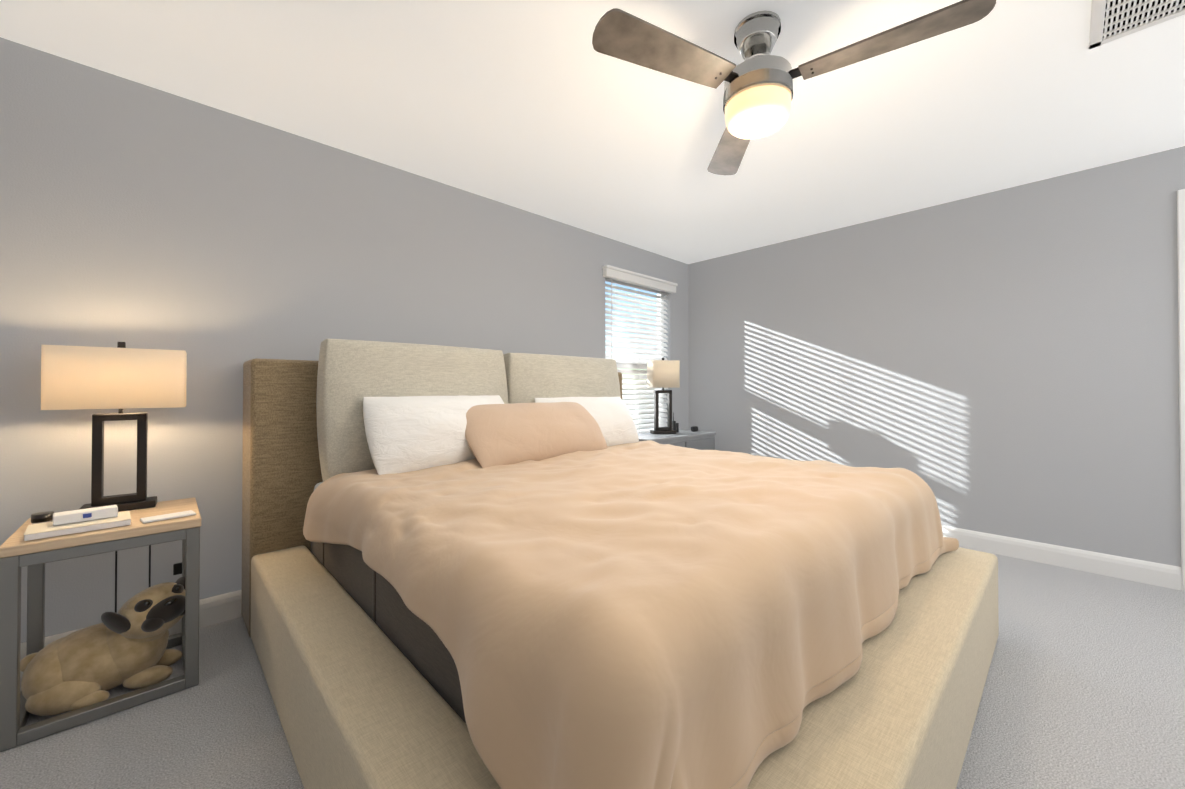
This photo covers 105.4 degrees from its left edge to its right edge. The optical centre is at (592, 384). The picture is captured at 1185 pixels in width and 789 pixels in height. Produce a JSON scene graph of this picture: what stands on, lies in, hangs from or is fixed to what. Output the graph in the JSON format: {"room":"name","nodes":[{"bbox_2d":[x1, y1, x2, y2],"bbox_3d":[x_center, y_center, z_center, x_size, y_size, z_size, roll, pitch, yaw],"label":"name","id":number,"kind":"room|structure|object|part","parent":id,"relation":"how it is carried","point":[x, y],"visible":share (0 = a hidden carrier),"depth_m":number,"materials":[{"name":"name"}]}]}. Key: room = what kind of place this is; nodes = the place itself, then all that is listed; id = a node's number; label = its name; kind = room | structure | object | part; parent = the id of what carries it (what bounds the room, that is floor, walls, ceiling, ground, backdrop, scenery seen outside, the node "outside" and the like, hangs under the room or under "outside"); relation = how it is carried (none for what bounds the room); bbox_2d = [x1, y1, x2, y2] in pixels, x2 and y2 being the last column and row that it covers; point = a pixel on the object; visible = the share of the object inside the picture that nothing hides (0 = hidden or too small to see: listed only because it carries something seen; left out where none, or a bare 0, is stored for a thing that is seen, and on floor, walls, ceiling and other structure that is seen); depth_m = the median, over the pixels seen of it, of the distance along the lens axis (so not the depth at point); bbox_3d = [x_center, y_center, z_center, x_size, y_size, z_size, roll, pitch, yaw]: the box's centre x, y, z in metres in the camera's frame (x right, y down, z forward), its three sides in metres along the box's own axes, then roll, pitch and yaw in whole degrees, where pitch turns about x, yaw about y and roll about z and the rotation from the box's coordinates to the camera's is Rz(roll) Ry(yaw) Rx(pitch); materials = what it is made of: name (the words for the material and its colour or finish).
{"room":"bedroom","nodes":[
{"label":"bedroom","id":0,"kind":"room"},
{"bbox_2d":[0,37,688,642],"bbox_3d":[-0.689,-0.087,3.289,4.890,2.440,0.150,0,-1,-44],"label":"wall","id":1,"kind":"structure","parent":0,"point":[218,247],"depth_m":2.11,"materials":[{"name":"grey paint"}]},
{"bbox_2d":[20,590,241,676],"bbox_3d":[-0.632,1.070,3.219,4.590,0.125,0.016,0,-1,-44],"label":"baseboard","id":2,"kind":"structure","parent":1,"relation":"attached to","point":[219,608],"depth_m":2.12,"materials":[{"name":"white"}]},
{"bbox_2d":[115,545,181,612],"bbox_3d":[-1.917,0.781,1.961,0.218,0.500,0.036,0,-1,-44],"label":"power cord","id":3,"kind":"object","parent":1,"relation":"attached to","point":[177,568],"visible":0.46,"depth_m":1.94,"materials":[{"name":"black plastic"}]},
{"bbox_2d":[605,278,663,428],"bbox_3d":[0.415,-0.170,4.313,1.000,1.675,0.160,0,-1,-44],"label":"window","id":4,"kind":"structure","parent":1,"relation":"in","point":[642,335],"depth_m":4.50,"materials":[{"name":"white"}]},
{"bbox_2d":[605,278,667,432],"bbox_3d":[0.438,-0.162,4.288,0.920,1.592,0.077,0,-1,-44],"label":"window blinds","id":5,"kind":"object","parent":4,"relation":"attached to","point":[641,421],"visible":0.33,"depth_m":4.29,"materials":[{"name":"white plastic"}]},
{"bbox_2d":[602,265,677,293],"bbox_3d":[0.475,-0.987,4.257,1.030,0.098,0.063,0,-1,-44],"label":"window valance","id":6,"kind":"object","parent":4,"relation":"attached to","point":[623,275],"visible":1,"depth_m":4.18,"materials":[{"name":"white"}]},
{"bbox_2d":[0,547,1184,788],"bbox_3d":[0.937,1.168,1.568,4.890,0.100,4.870,0,-1,-44],"label":"floor","id":7,"kind":"structure","parent":0,"point":[1084,687],"depth_m":1.52,"materials":[{"name":"grey carpet"}]},
{"bbox_2d":[0,497,200,751],"bbox_3d":[-1.783,0.806,1.681,0.468,0.619,0.448,0,-1,-44],"label":"nightstand","id":8,"kind":"object","parent":7,"relation":"on","point":[17,552],"visible":0.73,"depth_m":1.53,"materials":[{"name":"beige wood"}]},
{"bbox_2d":[31,511,53,523],"bbox_3d":[-1.920,0.471,1.575,0.052,0.046,0.052,0,-1,-44],"label":"jar","id":9,"kind":"object","parent":8,"relation":"on","point":[40,517],"visible":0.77,"depth_m":1.56,"materials":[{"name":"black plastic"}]},
{"bbox_2d":[24,511,130,540],"bbox_3d":[-1.765,0.483,1.557,0.157,0.021,0.237,0,-1,42],"label":"book","id":10,"kind":"object","parent":8,"relation":"on","point":[40,531],"visible":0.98,"depth_m":1.51,"materials":[{"name":"white paper"}]},
{"bbox_2d":[53,505,117,525],"bbox_3d":[-1.771,0.454,1.577,0.063,0.034,0.150,0,-1,40],"label":"box","id":11,"kind":"object","parent":10,"relation":"on","point":[79,515],"visible":0.98,"depth_m":1.56,"materials":[{"name":"white plastic"}]},
{"bbox_2d":[41,342,186,511],"bbox_3d":[-1.890,0.162,1.807,0.393,0.670,0.204,0,-1,-44],"label":"lamp","id":12,"kind":"object","parent":8,"relation":"on","point":[120,377],"visible":0.98,"depth_m":1.75,"materials":[{"name":"beige fabric"}]},
{"bbox_3d":[-1.890,-0.026,1.808,0.393,0.235,0.204,0,-1,-44],"label":"lamp shade","id":13,"kind":"part","parent":12,"relation":"part of","materials":[{"name":"beige fabric"}]},
{"bbox_2d":[140,510,195,523],"bbox_3d":[-1.582,0.491,1.683,0.068,0.008,0.145,0,-1,38],"label":"remote control","id":14,"kind":"object","parent":8,"relation":"on","point":[166,516],"visible":0.98,"depth_m":1.67,"materials":[{"name":"white plastic"}]},
{"bbox_2d":[20,577,185,715],"bbox_3d":[-1.766,0.933,1.658,0.446,0.362,0.348,0,-1,-44],"label":"plush","id":15,"kind":"object","parent":7,"relation":"on","point":[126,645],"visible":0.94,"depth_m":1.60,"materials":[{"name":"beige fabric"}]},
{"bbox_2d":[241,339,998,788],"bbox_3d":[0.050,0.452,2.094,2.408,1.332,2.546,0,-1,-44],"label":"bed","id":16,"kind":"object","parent":7,"relation":"on","point":[463,567],"visible":1,"depth_m":1.18,"materials":[{"name":"fabric"}]},
{"bbox_2d":[316,339,508,481],"bbox_3d":[-0.889,0.131,2.380,0.968,0.687,0.288,0,-1,-44],"label":"cushion","id":17,"kind":"object","parent":16,"relation":"on","point":[349,373],"depth_m":2.12,"materials":[{"name":"beige fabric"}]},
{"bbox_2d":[363,395,504,474],"bbox_3d":[-0.708,0.231,2.225,0.768,0.358,0.296,0,-1,-44],"label":"pillow","id":18,"kind":"object","parent":16,"relation":"on","point":[403,434],"depth_m":2.04,"materials":[{"name":"white fabric"}]},
{"bbox_2d":[465,402,607,467],"bbox_3d":[-0.283,0.250,2.446,0.902,0.310,0.293,0,-1,-44],"label":"pillow","id":19,"kind":"object","parent":16,"relation":"on","point":[497,434],"depth_m":2.28,"materials":[{"name":"beige fabric"}]},
{"bbox_2d":[503,353,620,403],"bbox_3d":[-0.181,0.142,3.051,0.968,0.677,0.287,0,-1,-44],"label":"cushion","id":20,"kind":"object","parent":16,"relation":"on","point":[530,378],"depth_m":2.87,"materials":[{"name":"beige fabric"}]},
{"bbox_2d":[535,397,638,445],"bbox_3d":[-0.015,0.247,2.889,0.768,0.346,0.292,0,-1,-44],"label":"pillow","id":21,"kind":"object","parent":16,"relation":"on","point":[615,421],"depth_m":2.83,"materials":[{"name":"white fabric"}]},
{"bbox_2d":[303,440,958,788],"bbox_3d":[0.198,0.542,1.946,2.190,0.392,1.892,0,-1,-44],"label":"comforter","id":22,"kind":"object","parent":16,"relation":"on","point":[607,614],"depth_m":1.03,"materials":[{"name":"beige fabric"}]},
{"bbox_2d":[638,429,715,449],"bbox_3d":[0.674,0.792,4.104,1.000,0.692,0.468,0,-1,-44],"label":"nightstand","id":23,"kind":"object","parent":7,"relation":"on","point":[701,440],"visible":0.04,"depth_m":4.06,"materials":[{"name":"grey paint"}]},
{"bbox_2d":[647,358,679,433],"bbox_3d":[0.648,0.097,4.138,0.255,0.697,0.192,0,-1,-10],"label":"lamp","id":24,"kind":"object","parent":23,"relation":"on","point":[662,373],"visible":1,"depth_m":4.06,"materials":[{"name":"brown metal"}]},
{"bbox_3d":[0.648,-0.098,4.140,0.309,0.244,0.292,0,-1,-44],"label":"lamp shade","id":25,"kind":"part","parent":24,"relation":"part of","materials":[{"name":"beige fabric"}]},
{"bbox_2d":[672,412,678,431],"bbox_3d":[0.779,0.351,4.233,0.079,0.189,0.022,0,-1,-44],"label":"handset","id":26,"kind":"object","parent":23,"relation":"on","point":[675,426],"visible":0.79,"depth_m":4.21,"materials":[{"name":"black plastic"}]},
{"bbox_2d":[691,426,697,431],"bbox_3d":[0.978,0.421,4.325,0.075,0.050,0.050,0,-1,-44],"label":"alarm clock","id":27,"kind":"object","parent":23,"relation":"on","point":[694,428],"visible":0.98,"depth_m":4.30,"materials":[{"name":"black plastic"}]},
{"bbox_2d":[0,0,1184,263],"bbox_3d":[0.937,-1.372,1.591,4.890,0.100,4.870,0,-1,-44],"label":"ceiling","id":28,"kind":"structure","parent":0,"point":[544,108],"depth_m":2.07,"materials":[{"name":"white paint"}]},
{"bbox_2d":[592,0,995,174],"bbox_3d":[0.628,-1.139,1.568,1.160,0.366,1.132,0,-1,-44],"label":"ceiling fan","id":29,"kind":"object","parent":28,"relation":"hanging from","point":[758,91],"visible":0.98,"depth_m":1.55,"materials":[{"name":"silver metal"}]},
{"bbox_3d":[0.610,-1.177,1.671,0.244,0.288,0.244,0,-1,-44],"label":"motor","id":30,"kind":"part","parent":29,"relation":"part of","materials":[{"name":"silver metal"}]},
{"bbox_2d":[1088,0,1184,48],"bbox_3d":[1.930,-1.317,1.396,0.520,0.010,0.520,0,-1,-44],"label":"ceiling vent","id":31,"kind":"object","parent":28,"relation":"in","point":[1111,20],"visible":1,"depth_m":1.61,"materials":[{"name":"white metal"}]},
{"bbox_2d":[688,146,1184,566],"bbox_3d":[2.706,-0.088,3.158,0.150,2.440,4.720,0,-1,-44],"label":"wall","id":32,"kind":"structure","parent":0,"point":[1003,362],"depth_m":3.07,"materials":[{"name":"grey paint"}]},
{"bbox_2d":[942,525,1181,590],"bbox_3d":[2.126,1.074,3.638,0.016,0.125,3.210,0,-1,-44],"label":"baseboard","id":33,"kind":"structure","parent":32,"relation":"attached to","point":[1151,573],"depth_m":2.77,"materials":[{"name":"white wood"}]},
{"bbox_2d":[1177,189,1184,590],"bbox_3d":[3.574,0.023,2.119,0.021,2.200,1.000,0,-1,-44],"label":"door frame","id":34,"kind":"structure","parent":32,"relation":"attached to","point":[1181,253],"depth_m":2.47,"materials":[{"name":"white"}]}
]}

